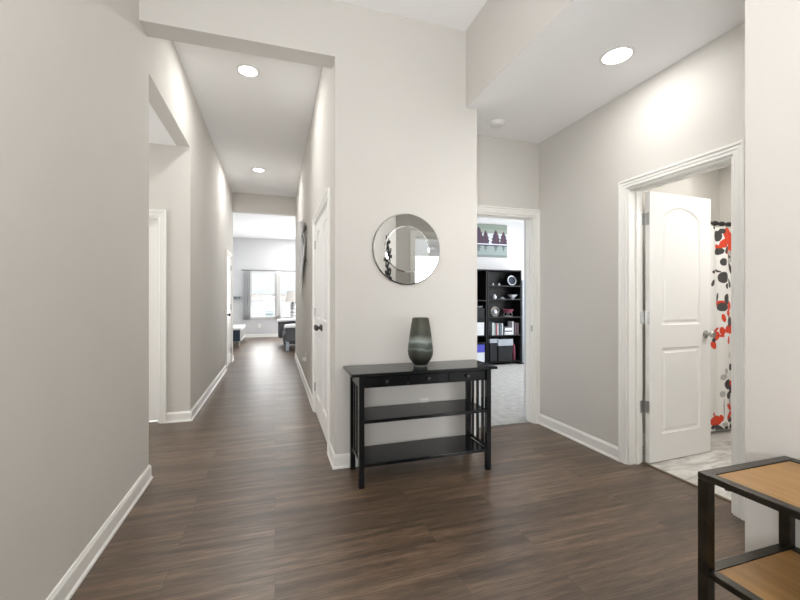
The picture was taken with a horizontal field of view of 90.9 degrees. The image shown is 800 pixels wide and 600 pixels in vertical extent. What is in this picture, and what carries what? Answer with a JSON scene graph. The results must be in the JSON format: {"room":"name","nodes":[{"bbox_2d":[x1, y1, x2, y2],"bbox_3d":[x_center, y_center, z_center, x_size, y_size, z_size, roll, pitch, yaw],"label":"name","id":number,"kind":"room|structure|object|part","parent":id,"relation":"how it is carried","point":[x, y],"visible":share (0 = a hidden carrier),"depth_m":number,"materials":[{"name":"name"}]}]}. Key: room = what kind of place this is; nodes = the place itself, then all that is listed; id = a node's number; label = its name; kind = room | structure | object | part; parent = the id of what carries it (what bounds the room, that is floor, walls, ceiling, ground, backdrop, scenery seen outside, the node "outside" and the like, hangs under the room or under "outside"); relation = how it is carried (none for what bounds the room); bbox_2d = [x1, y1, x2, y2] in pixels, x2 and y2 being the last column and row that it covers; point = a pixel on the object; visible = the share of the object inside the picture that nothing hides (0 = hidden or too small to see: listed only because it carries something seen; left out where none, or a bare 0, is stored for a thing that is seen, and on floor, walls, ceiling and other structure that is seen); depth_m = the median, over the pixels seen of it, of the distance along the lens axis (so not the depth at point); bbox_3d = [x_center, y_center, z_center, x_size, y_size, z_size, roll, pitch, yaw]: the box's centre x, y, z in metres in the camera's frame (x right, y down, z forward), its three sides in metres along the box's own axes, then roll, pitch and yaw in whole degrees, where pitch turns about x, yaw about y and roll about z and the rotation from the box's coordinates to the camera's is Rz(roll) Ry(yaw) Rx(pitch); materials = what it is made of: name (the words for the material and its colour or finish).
{"room":"entrance hallway","nodes":[
{"label":"entrance hallway","id":0,"kind":"room"},
{"bbox_2d":[0,0,232,599],"bbox_3d":[-1.661,-0.470,2.358,0.120,3.360,11.740,0,0,-18],"label":"wall","id":1,"kind":"structure","parent":0,"point":[74,74],"depth_m":1.75,"materials":[{"name":"paint"}]},
{"bbox_2d":[46,465,152,599],"bbox_3d":[-0.771,1.160,-0.213,0.021,0.100,6.061,0,0,-18],"label":"baseboard","id":2,"kind":"structure","parent":1,"relation":"attached to","point":[65,589],"depth_m":1.87,"materials":[{"name":"white wood"}]},
{"bbox_2d":[190,365,226,420],"bbox_3d":[-2.541,1.160,5.366,0.021,0.100,3.009,0,0,-18],"label":"baseboard","id":3,"kind":"structure","parent":1,"relation":"attached to","point":[206,394],"depth_m":4.81,"materials":[{"name":"white wood"}]},
{"bbox_2d":[226,249,231,366],"bbox_3d":[-3.167,0.164,7.210,0.183,2.092,0.884,0,0,-18],"label":"door","id":4,"kind":"structure","parent":1,"relation":"in","point":[228,254],"depth_m":7.26,"materials":[{"name":"white paint"}]},
{"bbox_2d":[149,103,175,145],"bbox_3d":[-3.144,-1.590,2.884,2.390,0.120,1.640,0,0,-18],"label":"ceiling","id":5,"kind":"structure","parent":0,"point":[158,134],"depth_m":3.60,"materials":[{"name":"paint"}]},
{"bbox_2d":[149,143,176,411],"bbox_3d":[-3.317,-0.190,3.627,2.270,2.800,0.120,0,0,-18],"label":"wall","id":6,"kind":"structure","parent":0,"point":[162,158],"depth_m":3.89,"materials":[{"name":"paint"}]},
{"bbox_2d":[149,209,166,423],"bbox_3d":[-2.737,0.164,3.799,0.884,2.092,0.142,0,0,-18],"label":"door","id":7,"kind":"structure","parent":6,"relation":"in","point":[157,218],"depth_m":3.88,"materials":[{"name":"white paint"}]},
{"bbox_2d":[166,411,191,422],"bbox_3d":[-2.188,1.160,3.911,0.229,0.100,0.021,0,0,-18],"label":"baseboard","id":8,"kind":"structure","parent":6,"relation":"attached to","point":[182,416],"depth_m":3.91,"materials":[{"name":"white wood"}]},
{"bbox_2d":[233,237,294,333],"bbox_3d":[-2.719,-0.490,13.531,6.200,3.400,0.140,0,0,-18],"label":"wall","id":9,"kind":"structure","parent":0,"point":[248,253],"depth_m":12.84,"materials":[{"name":"paint"}]},
{"bbox_2d":[242,269,277,270],"bbox_3d":[-4.015,-0.960,12.988,2.240,0.039,0.108,0,0,-18],"label":"curtain rod","id":10,"kind":"object","parent":9,"relation":"attached to","point":[242,269],"visible":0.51,"depth_m":12.80,"materials":[{"name":"metal"}]},
{"bbox_2d":[244,270,249,319],"bbox_3d":[-4.919,-0.160,12.665,0.202,1.580,0.059,0,0,-18],"label":"window curtain","id":11,"kind":"object","parent":10,"relation":"hanging from","point":[246,272],"visible":1,"depth_m":12.66,"materials":[{"name":"grey fabric"}]},
{"bbox_2d":[276,271,279,318],"bbox_3d":[-4.004,-0.160,12.955,0.142,1.580,0.059,0,0,-18],"label":"window curtain","id":12,"kind":"object","parent":10,"relation":"hanging from","point":[277,272],"visible":0.91,"depth_m":12.95,"materials":[{"name":"fabric"}]},
{"bbox_2d":[244,334,277,337],"bbox_3d":[-2.685,1.160,13.458,5.980,0.100,0.021,0,0,-18],"label":"baseboard","id":13,"kind":"structure","parent":9,"relation":"attached to","point":[246,335],"depth_m":12.87,"materials":[{"name":"white wood"}]},
{"bbox_2d":[250,272,275,318],"bbox_3d":[-4.493,-0.157,12.940,0.880,1.533,0.155,0,0,-18],"label":"window","id":14,"kind":"structure","parent":9,"relation":"in","point":[265,273],"depth_m":12.91,"materials":[{"name":"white glass"}]},
{"bbox_2d":[280,272,294,317],"bbox_3d":[-3.597,-0.157,13.224,0.880,1.533,0.155,0,0,-18],"label":"window","id":15,"kind":"structure","parent":9,"relation":"in","point":[281,273],"depth_m":13.13,"materials":[{"name":"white glass"}]},
{"bbox_3d":[-3.611,-0.165,13.269,0.820,1.515,0.060,0,0,-18],"label":"frame","id":16,"kind":"part","parent":15,"relation":"part of","materials":[{"name":"white"}]},
{"bbox_2d":[233,213,294,239],"bbox_3d":[-1.949,-2.070,11.137,6.220,0.120,5.170,0,0,-18],"label":"ceiling","id":17,"kind":"structure","parent":0,"point":[245,225],"depth_m":10.77,"materials":[{"name":"paint"}]},
{"bbox_2d":[232,192,295,215],"bbox_3d":[-2.778,-1.960,8.099,1.222,0.380,0.120,0,0,-18],"label":"wall","id":18,"kind":"structure","parent":0,"point":[249,203],"depth_m":8.04,"materials":[{"name":"paint"}]},
{"bbox_2d":[139,0,476,453],"bbox_3d":[-0.529,-0.470,2.896,2.363,3.360,0.160,0,0,-18],"label":"wall","id":19,"kind":"structure","parent":0,"point":[404,133],"depth_m":2.94,"materials":[{"name":"paint"}]},
{"bbox_2d":[372,214,439,284],"bbox_3d":[0.053,-0.384,2.983,0.540,0.540,0.026,0,0,-18],"label":"round mirror","id":20,"kind":"object","parent":19,"relation":"attached to","point":[405,247],"visible":1,"depth_m":2.97,"materials":[{"name":"metal"}]},
{"bbox_3d":[0.056,-0.384,2.973,0.352,0.352,0.006,0,0,-18],"label":"glass","id":21,"kind":"part","parent":20,"relation":"part of","materials":[{"name":"silver mirror"}]},
{"bbox_2d":[333,439,478,469],"bbox_3d":[0.081,1.160,2.994,1.183,0.100,0.021,0,0,-18],"label":"baseboard","id":22,"kind":"structure","parent":19,"relation":"attached to","point":[341,461],"depth_m":2.83,"materials":[{"name":"white wood"}]},
{"bbox_2d":[420,398,427,402],"bbox_3d":[0.186,0.814,3.034,0.072,0.116,0.008,0,0,-18],"label":"wall outlet","id":23,"kind":"object","parent":19,"relation":"attached to","point":[422,400],"visible":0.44,"depth_m":3.03,"materials":[{"name":"white plastic"}]},
{"bbox_2d":[295,67,331,444],"bbox_3d":[-1.307,-0.470,5.681,0.120,3.360,5.620,0,0,-18],"label":"wall","id":24,"kind":"structure","parent":0,"point":[316,170],"depth_m":4.67,"materials":[{"name":"paint"}]},
{"bbox_2d":[298,219,305,292],"bbox_3d":[-1.444,-0.660,5.784,0.079,1.100,0.990,0,0,-18],"label":"metal wall art","id":25,"kind":"object","parent":24,"relation":"attached to","point":[301,233],"visible":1,"depth_m":5.66,"materials":[{"name":"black metal"}]},
{"bbox_2d":[294,353,311,407],"bbox_3d":[-1.588,1.160,6.333,0.021,0.100,4.249,0,0,-18],"label":"baseboard","id":26,"kind":"structure","parent":24,"relation":"attached to","point":[305,383],"depth_m":5.56,"materials":[{"name":"white wood"}]},
{"bbox_2d":[312,187,329,452],"bbox_3d":[-0.714,0.164,3.708,0.183,2.092,1.284,0,0,-18],"label":"door","id":27,"kind":"structure","parent":24,"relation":"in","point":[321,219],"depth_m":3.64,"materials":[{"name":"white paint"}]},
{"bbox_2d":[327,442,334,469],"bbox_3d":[-0.513,1.160,2.946,0.021,0.100,0.289,0,0,-18],"label":"baseboard","id":28,"kind":"structure","parent":24,"relation":"attached to","point":[330,453],"depth_m":2.92,"materials":[{"name":"white wood"}]},
{"bbox_2d":[173,0,486,196],"bbox_3d":[-0.525,-2.210,2.719,2.503,0.120,11.740,0,0,-18],"label":"ceiling","id":29,"kind":"structure","parent":0,"point":[263,121],"depth_m":4.22,"materials":[{"name":"paint"}]},
{"bbox_2d":[236,64,259,76],"bbox_3d":[-1.423,-2.146,3.692,0.204,0.008,0.204,0,0,-18],"label":"recessed light","id":30,"kind":"object","parent":29,"relation":"in","point":[244,69],"visible":1,"depth_m":3.68,"materials":[{"name":"white plastic"}]},
{"bbox_2d":[239,66,256,75],"bbox_3d":[-1.423,-2.145,3.692,0.164,0.005,0.164,0,0,-13],"label":"diffuser","id":31,"kind":"object","parent":30,"relation":"attached to","point":[244,70],"depth_m":3.68,"materials":[{"name":"white plastic"}]},
{"bbox_2d":[252,168,264,171],"bbox_3d":[-2.334,-2.146,6.498,0.204,0.008,0.204,0,0,-18],"label":"recessed light","id":32,"kind":"object","parent":29,"relation":"in","point":[253,169],"visible":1,"depth_m":6.47,"materials":[{"name":"white plastic"}]},
{"bbox_2d":[70,337,744,599],"bbox_3d":[-0.471,1.258,5.453,8.800,0.104,16.920,0,0,-18],"label":"floor","id":33,"kind":"structure","parent":0,"point":[244,499],"depth_m":2.20,"materials":[{"name":"brown wood"}]},
{"bbox_2d":[233,325,244,345],"bbox_3d":[-4.674,0.973,11.002,0.562,0.475,1.580,0,0,-18],"label":"storage bench","id":34,"kind":"object","parent":33,"relation":"on","point":[238,330],"visible":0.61,"depth_m":10.34,"materials":[{"name":"blue fabric"}]},
{"bbox_2d":[233,325,244,329],"bbox_3d":[-4.674,0.762,11.002,0.562,0.055,1.580,0,0,-18],"label":"cushion","id":35,"kind":"object","parent":34,"relation":"on","point":[235,327],"depth_m":10.92,"materials":[{"name":"white fabric"}]},
{"bbox_2d":[278,321,294,350],"bbox_3d":[-2.295,0.785,10.461,1.790,0.850,1.870,0,0,-18],"label":"sofa","id":36,"kind":"object","parent":33,"relation":"on","point":[287,334],"visible":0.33,"depth_m":9.41,"materials":[{"name":"grey fabric"}]},
{"bbox_2d":[277,318,294,321],"bbox_3d":[-2.875,0.576,11.115,1.159,0.114,0.296,0,0,-18],"label":"throw blanket","id":37,"kind":"object","parent":36,"relation":"on","point":[282,319],"visible":0.48,"depth_m":10.90,"materials":[{"name":"white fabric"}]},
{"bbox_3d":[-2.545,0.800,11.231,1.780,0.500,0.250,0,0,-18],"label":"arm","id":38,"kind":"part","parent":36,"relation":"part of","materials":[{"name":"grey fabric"}]},
{"bbox_3d":[-2.256,0.940,10.484,1.660,0.260,1.750,0,0,-18],"label":"seat","id":39,"kind":"part","parent":36,"relation":"part of","materials":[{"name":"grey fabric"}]},
{"bbox_2d":[284,324,294,328],"bbox_3d":[-2.309,0.645,9.595,0.999,0.132,0.296,0,0,-18],"label":"throw blanket","id":40,"kind":"object","parent":36,"relation":"on","point":[285,325],"visible":0.2,"depth_m":9.36,"materials":[{"name":"white fabric"}]},
{"bbox_3d":[-1.979,0.810,9.711,1.620,0.400,0.250,0,0,-18],"label":"arm","id":41,"kind":"part","parent":36,"relation":"part of","materials":[{"name":"grey fabric"}]},
{"bbox_2d":[343,359,497,488],"bbox_3d":[0.145,0.842,2.817,1.050,0.737,0.354,0,0,-18],"label":"console table","id":42,"kind":"object","parent":33,"relation":"on","point":[362,377],"visible":1,"depth_m":2.76,"materials":[{"name":"black paint"}]},
{"bbox_3d":[-0.340,0.852,2.824,0.035,0.717,0.035,0,0,-18],"label":"leg","id":43,"kind":"part","parent":42,"relation":"part of","materials":[{"name":"black paint"}]},
{"bbox_3d":[-0.295,1.047,2.681,0.020,0.018,0.265,0,0,-18],"label":"rail","id":44,"kind":"part","parent":42,"relation":"part of","materials":[{"name":"black paint"}]},
{"bbox_3d":[-0.249,0.852,2.538,0.035,0.717,0.035,0,0,-18],"label":"leg","id":45,"kind":"part","parent":42,"relation":"part of","materials":[{"name":"black paint"}]},
{"bbox_3d":[-0.132,0.532,2.719,0.282,0.062,0.286,0,0,-18],"label":"drawer","id":46,"kind":"part","parent":42,"relation":"part of","materials":[{"name":"black paint"}]},
{"bbox_2d":[408,317,432,367],"bbox_3d":[0.146,0.299,2.805,0.181,0.347,0.181,0,0,-18],"label":"vase","id":47,"kind":"object","parent":42,"relation":"on","point":[420,345],"visible":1,"depth_m":2.74,"materials":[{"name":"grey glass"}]},
{"bbox_2d":[365,399,486,423],"bbox_3d":[0.146,0.787,2.812,0.896,0.022,0.310,0,0,-18],"label":"shelf","id":48,"kind":"object","parent":42,"relation":"attached to","point":[378,414],"depth_m":2.77,"materials":[{"name":"black paint"}]},
{"bbox_2d":[365,435,486,467],"bbox_3d":[0.146,1.067,2.812,0.896,0.022,0.310,0,0,-18],"label":"shelf","id":49,"kind":"object","parent":42,"relation":"attached to","point":[408,451],"depth_m":2.78,"materials":[{"name":"black paint"}]},
{"bbox_3d":[0.148,0.532,2.808,0.282,0.062,0.286,0,0,-18],"label":"drawer","id":50,"kind":"part","parent":42,"relation":"part of","materials":[{"name":"black paint"}]},
{"bbox_3d":[0.428,0.532,2.897,0.282,0.062,0.286,0,0,-18],"label":"drawer","id":51,"kind":"part","parent":42,"relation":"part of","materials":[{"name":"black paint"}]},
{"bbox_3d":[0.537,0.852,3.103,0.035,0.717,0.035,0,0,-18],"label":"leg","id":52,"kind":"part","parent":42,"relation":"part of","materials":[{"name":"black paint"}]},
{"bbox_3d":[0.582,1.047,2.960,0.020,0.018,0.265,0,0,-18],"label":"rail","id":53,"kind":"part","parent":42,"relation":"part of","materials":[{"name":"black paint"}]},
{"bbox_3d":[0.628,0.852,2.817,0.035,0.717,0.035,0,0,-18],"label":"leg","id":54,"kind":"part","parent":42,"relation":"part of","materials":[{"name":"black paint"}]},
{"bbox_2d":[477,269,486,362],"bbox_3d":[1.202,0.324,7.237,0.718,1.765,0.310,0,0,-18],"label":"bookcase","id":55,"kind":"object","parent":33,"relation":"on","point":[481,273],"visible":0.26,"depth_m":7.25,"materials":[{"name":"black wood"}]},
{"bbox_3d":[1.156,0.334,7.381,0.678,1.745,0.008,0,0,-18],"label":"panel","id":56,"kind":"part","parent":55,"relation":"part of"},
{"bbox_2d":[477,322,483,334],"bbox_3d":[1.433,0.529,7.295,0.153,0.232,0.246,0,0,-18],"label":"file box","id":57,"kind":"object","parent":55,"relation":"on","point":[480,326],"visible":0.41,"depth_m":7.18,"materials":[{"name":"white cardboard"}]},
{"bbox_2d":[477,308,484,318],"bbox_3d":[1.434,0.244,7.295,0.176,0.202,0.246,0,0,-18],"label":"box","id":58,"kind":"object","parent":55,"relation":"on","point":[480,311],"visible":0.51,"depth_m":7.18,"materials":[{"name":"grey cardboard"}]},
{"bbox_2d":[477,352,484,361],"bbox_3d":[1.434,1.046,7.295,0.176,0.177,0.246,0,0,-18],"label":"storage box","id":59,"kind":"object","parent":55,"relation":"on","point":[480,355],"visible":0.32,"depth_m":7.19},
{"bbox_2d":[477,344,484,352],"bbox_3d":[1.434,0.884,7.295,0.176,0.142,0.246,0,0,-18],"label":"plastic tub","id":60,"kind":"object","parent":59,"relation":"on","point":[480,347],"visible":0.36,"depth_m":7.19,"materials":[{"name":"blue plastic"}]},
{"bbox_2d":[487,269,521,363],"bbox_3d":[1.899,0.324,7.458,0.720,1.765,0.310,0,0,-18],"label":"bookcase","id":61,"kind":"object","parent":33,"relation":"on","point":[504,289],"visible":0.66,"depth_m":7.56,"materials":[{"name":"black wood"}]},
{"bbox_3d":[1.565,0.324,7.352,0.020,1.765,0.310,0,0,-18],"label":"panel","id":62,"kind":"part","parent":61,"relation":"part of","materials":[{"name":"black wood"}]},
{"bbox_2d":[489,322,493,334],"bbox_3d":[1.693,0.532,7.338,0.028,0.235,0.155,0,0,-18],"label":"book","id":63,"kind":"object","parent":61,"relation":"on","point":[491,324],"visible":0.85,"depth_m":7.29,"materials":[{"name":"paper"}]},
{"bbox_2d":[489,337,497,361],"bbox_3d":[1.686,0.925,7.375,0.166,0.420,0.276,0,0,-18],"label":"storage bin","id":64,"kind":"object","parent":61,"relation":"on","point":[493,342],"visible":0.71,"depth_m":7.25,"materials":[{"name":"grey plastic"}]},
{"bbox_3d":[1.686,0.752,7.375,0.166,0.075,0.276,0,0,-18],"label":"lid","id":65,"kind":"part","parent":64,"relation":"part of","materials":[{"name":"grey plastic"}]},
{"bbox_2d":[490,306,498,316],"bbox_3d":[1.776,0.215,7.383,0.180,0.190,0.096,0,0,-18],"label":"ring ornament","id":66,"kind":"object","parent":61,"relation":"on","point":[494,311],"visible":1,"depth_m":7.38,"materials":[{"name":"metal"}]},
{"bbox_3d":[1.853,0.334,7.602,0.680,1.745,0.008,0,0,-18],"label":"panel","id":67,"kind":"part","parent":61,"relation":"part of","materials":[{"name":"black wood"}]},
{"bbox_2d":[496,337,512,360],"bbox_3d":[1.924,0.930,7.451,0.328,0.410,0.276,0,0,-18],"label":"storage bin","id":68,"kind":"object","parent":61,"relation":"on","point":[504,345],"visible":0.78,"depth_m":7.33,"materials":[{"name":"grey plastic"}]},
{"bbox_3d":[1.924,0.787,7.451,0.328,0.125,0.276,0,0,-18],"label":"lid","id":69,"kind":"part","parent":68,"relation":"part of","materials":[{"name":"grey plastic"}]},
{"bbox_3d":[1.900,0.320,7.454,0.680,0.018,0.302,0,0,-18],"label":"shelf","id":70,"kind":"part","parent":61,"relation":"part of","materials":[{"name":"black wood"}]},
{"bbox_3d":[1.900,-0.549,7.454,0.680,0.020,0.302,0,0,-18],"label":"panel","id":71,"kind":"part","parent":61,"relation":"part of","materials":[{"name":"black wood"}]},
{"bbox_3d":[1.900,-0.260,7.454,0.680,0.018,0.302,0,0,-18],"label":"shelf","id":72,"kind":"part","parent":61,"relation":"part of","materials":[{"name":"black wood"}]},
{"bbox_3d":[1.900,-0.010,7.454,0.680,0.018,0.302,0,0,-18],"label":"shelf","id":73,"kind":"part","parent":61,"relation":"part of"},
{"bbox_3d":[1.900,0.660,7.454,0.680,0.018,0.302,0,0,-18],"label":"shelf","id":74,"kind":"part","parent":61,"relation":"part of","materials":[{"name":"black wood"}]},
{"bbox_3d":[1.900,1.145,7.454,0.680,0.018,0.302,0,0,-18],"label":"shelf","id":75,"kind":"part","parent":61,"relation":"part of","materials":[{"name":"black wood"}]},
{"bbox_2d":[503,309,513,314],"bbox_3d":[2.050,0.242,7.480,0.208,0.136,0.207,0,0,-18],"label":"bowl","id":76,"kind":"object","parent":61,"relation":"on","point":[504,310],"visible":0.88,"depth_m":7.41,"materials":[{"name":"ceramic"}]},
{"bbox_2d":[508,321,512,334],"bbox_3d":[2.096,0.525,7.466,0.022,0.250,0.155,0,0,-18],"label":"book","id":77,"kind":"object","parent":61,"relation":"on","point":[510,323],"visible":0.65,"depth_m":7.42,"materials":[{"name":"white paper"}]},
{"bbox_2d":[508,276,515,284],"bbox_3d":[2.127,-0.371,7.492,0.190,0.188,0.044,0,0,-18],"label":"plate","id":78,"kind":"object","parent":61,"relation":"on","point":[511,279],"visible":1,"depth_m":7.50,"materials":[{"name":"ceramic"}]},
{"bbox_2d":[512,343,515,359],"bbox_3d":[2.136,0.944,7.518,0.090,0.383,0.198,0,0,-18],"label":"bag","id":79,"kind":"object","parent":61,"relation":"on","point":[513,349],"visible":0.34,"depth_m":7.44,"materials":[{"name":"red fabric"}]},
{"bbox_3d":[2.232,0.324,7.564,0.020,1.765,0.310,0,0,-18],"label":"panel","id":80,"kind":"part","parent":61,"relation":"part of","materials":[{"name":"black wood"}]},
{"bbox_2d":[522,280,523,363],"bbox_3d":[2.289,0.416,7.566,0.044,1.580,0.270,0,0,-18],"label":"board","id":81,"kind":"object","parent":33,"relation":"on","point":[522,280],"visible":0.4,"depth_m":7.44,"materials":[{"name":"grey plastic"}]},
{"bbox_2d":[698,456,799,599],"bbox_3d":[1.102,0.834,0.677,0.359,0.752,0.905,0,0,-18],"label":"table","id":82,"kind":"object","parent":33,"relation":"on","point":[772,572],"visible":1,"depth_m":1.03,"materials":[{"name":"brown wood"}]},
{"bbox_3d":[0.813,0.843,1.046,0.027,0.734,0.027,0,0,-18],"label":"leg","id":83,"kind":"part","parent":82,"relation":"part of","materials":[{"name":"brown metal"}]},
{"bbox_3d":[1.102,0.467,0.677,0.359,0.018,0.905,0,0,-18],"label":"frame","id":84,"kind":"part","parent":82,"relation":"part of","materials":[{"name":"brown metal"}]},
{"bbox_3d":[1.102,0.719,0.677,0.356,0.018,0.902,0,0,-18],"label":"shelf frame","id":85,"kind":"part","parent":82,"relation":"part of","materials":[{"name":"brown metal"}]},
{"bbox_3d":[1.125,0.843,1.145,0.027,0.734,0.027,0,0,-18],"label":"leg","id":86,"kind":"part","parent":82,"relation":"part of","materials":[{"name":"brown metal"}]},
{"bbox_3d":[-3.159,0.915,11.745,0.560,0.590,0.500,0,0,-18],"label":"end table","id":87,"kind":"object","parent":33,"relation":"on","visible":0},
{"bbox_2d":[285,291,294,317],"bbox_3d":[-3.197,0.180,11.732,0.440,0.880,0.440,0,0,-18],"label":"table lamp","id":88,"kind":"object","parent":87,"relation":"on","point":[290,296],"visible":0.74,"depth_m":11.59,"materials":[{"name":"silver metal"}]},
{"bbox_3d":[-3.197,-0.100,11.732,0.440,0.320,0.440,0,0,-18],"label":"lamp shade","id":89,"kind":"part","parent":88,"relation":"part of","materials":[{"name":"fabric"}]},
{"bbox_2d":[477,219,523,279],"bbox_3d":[1.302,-0.190,7.505,4.180,2.800,0.120,0,0,-18],"label":"wall","id":90,"kind":"structure","parent":0,"point":[514,260],"depth_m":7.71,"materials":[{"name":"paint"}]},
{"bbox_2d":[477,224,506,257],"bbox_3d":[1.609,-1.137,7.521,0.980,0.622,0.032,0,0,-18],"label":"painting","id":91,"kind":"object","parent":90,"relation":"attached to","point":[491,239],"visible":0.62,"depth_m":7.55,"materials":[{"name":"paint"}]},
{"bbox_2d":[524,220,525,415],"bbox_3d":[2.753,-0.190,4.503,3.028,2.800,0.120,0,0,-18],"label":"wall","id":92,"kind":"structure","parent":0,"point":[524,220],"depth_m":4.09,"materials":[{"name":"paint"}]},
{"bbox_2d":[477,135,718,226],"bbox_3d":[2.150,-0.190,4.175,3.517,2.800,0.140,0,0,-18],"label":"wall","id":93,"kind":"structure","parent":0,"point":[507,169],"depth_m":3.79,"materials":[{"name":"paint"}]},
{"bbox_2d":[477,205,539,423],"bbox_3d":[0.942,0.164,3.791,0.887,2.092,0.142,0,0,-18],"label":"door frame","id":94,"kind":"structure","parent":93,"relation":"in","point":[532,216],"depth_m":3.86,"materials":[{"name":"white paint"}]},
{"bbox_2d":[466,0,744,221],"bbox_3d":[2.209,-1.599,4.677,4.200,0.121,6.060,0,0,-18],"label":"ceiling","id":95,"kind":"structure","parent":0,"point":[558,79],"depth_m":2.51,"materials":[{"name":"paint"}]},
{"bbox_2d":[489,119,504,128],"bbox_3d":[0.841,-1.520,3.414,0.130,0.040,0.130,0,0,-18],"label":"smoke detector","id":96,"kind":"object","parent":95,"relation":"attached to","point":[497,123],"visible":1,"depth_m":3.38,"materials":[{"name":"white plastic"}]},
{"bbox_2d":[599,45,635,64],"bbox_3d":[1.364,-1.536,2.479,0.204,0.008,0.204,0,0,-18],"label":"recessed light","id":97,"kind":"object","parent":95,"relation":"in","point":[619,54],"visible":1,"depth_m":2.47,"materials":[{"name":"white plastic"}]},
{"bbox_2d":[602,48,631,62],"bbox_3d":[1.364,-1.535,2.479,0.164,0.005,0.164,0,0,-13],"label":"diffuser","id":98,"kind":"object","parent":97,"relation":"attached to","point":[613,55],"depth_m":2.47,"materials":[{"name":"white plastic"}]},
{"bbox_2d":[466,0,799,552],"bbox_3d":[1.484,-0.470,0.324,0.120,3.360,5.960,0,0,-18],"label":"wall","id":99,"kind":"structure","parent":0,"point":[772,27],"depth_m":1.22,"materials":[{"name":"paint"}]},
{"bbox_2d":[539,22,744,446],"bbox_3d":[1.771,-0.190,2.807,0.130,2.800,2.520,0,0,-18],"label":"wall","id":100,"kind":"structure","parent":0,"point":[694,106],"depth_m":3.11,"materials":[{"name":"paint"}]},
{"bbox_2d":[538,414,617,460],"bbox_3d":[1.499,1.160,3.414,0.021,0.100,0.958,0,0,-18],"label":"baseboard","id":101,"kind":"structure","parent":100,"relation":"attached to","point":[605,448],"depth_m":3.32,"materials":[{"name":"white wood"}]},
{"bbox_2d":[618,139,744,520],"bbox_3d":[2.160,0.164,2.689,0.843,2.092,0.845,0,0,-18],"label":"door","id":102,"kind":"structure","parent":100,"relation":"in","point":[676,317],"depth_m":2.92,"materials":[{"name":"white paint"}]},
{"bbox_3d":[2.416,0.268,3.072,0.062,0.062,0.068,0,0,-18],"label":"knob","id":103,"kind":"part","parent":102,"relation":"part of","materials":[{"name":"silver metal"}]},
{"bbox_2d":[642,461,730,501],"bbox_3d":[1.906,1.206,2.603,0.023,0.008,0.710,0,0,-18],"label":"trim","id":104,"kind":"structure","parent":100,"relation":"attached to","point":[645,463],"depth_m":2.65,"materials":[{"name":"brown wood"}]},
{"bbox_2d":[643,178,688,432],"bbox_3d":[1.989,-0.190,3.736,0.848,2.800,0.880,0,0,-18],"label":"wall","id":105,"kind":"structure","parent":0,"point":[681,187],"depth_m":3.29,"materials":[{"name":"paint"}]},
{"bbox_2d":[719,166,730,227],"bbox_3d":[4.128,-0.190,3.555,0.120,2.800,2.520,0,0,-18],"label":"wall","id":106,"kind":"structure","parent":0,"point":[724,173],"depth_m":4.54,"materials":[{"name":"paint"}]},
{"bbox_2d":[711,221,730,226],"bbox_3d":[3.246,-0.685,3.658,1.500,0.042,0.042,0,0,-18],"label":"shower rod","id":107,"kind":"object","parent":106,"relation":"attached to","point":[714,223],"visible":0.19,"depth_m":3.53,"materials":[{"name":"metal"}]},
{"bbox_3d":[3.246,-0.685,3.658,1.500,0.025,0.025,0,0,-18],"label":"rod","id":108,"kind":"part","parent":107,"relation":"part of","materials":[{"name":"metal"}]},
{"bbox_2d":[711,226,730,431],"bbox_3d":[3.186,0.255,3.634,1.330,1.820,0.034,0,0,-18],"label":"shower curtain","id":109,"kind":"object","parent":107,"relation":"hanging from","point":[720,236],"visible":0.23,"depth_m":3.54,"materials":[{"name":"fabric"}]},
{"label":"outside","id":110,"kind":"structure","parent":0,"visible":0},
{"bbox_3d":[-10.203,1.450,35.470,30.000,0.120,46.210,0,0,-18],"label":"ground","id":111,"kind":"structure","parent":110,"visible":0},
{"bbox_2d":[252,295,289,315],"bbox_3d":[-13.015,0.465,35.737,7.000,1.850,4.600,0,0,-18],"label":"house","id":112,"kind":"structure","parent":111,"relation":"on","point":[256,297],"depth_m":34.90,"materials":[{"name":"white"}]},
{"bbox_2d":[251,300,294,316],"bbox_3d":[-5.225,0.670,21.433,15.000,1.360,0.060,0,0,-18],"label":"fence","id":113,"kind":"object","parent":111,"relation":"on","point":[284,305],"visible":0.06,"depth_m":20.85,"materials":[{"name":"white plastic"}]}
]}

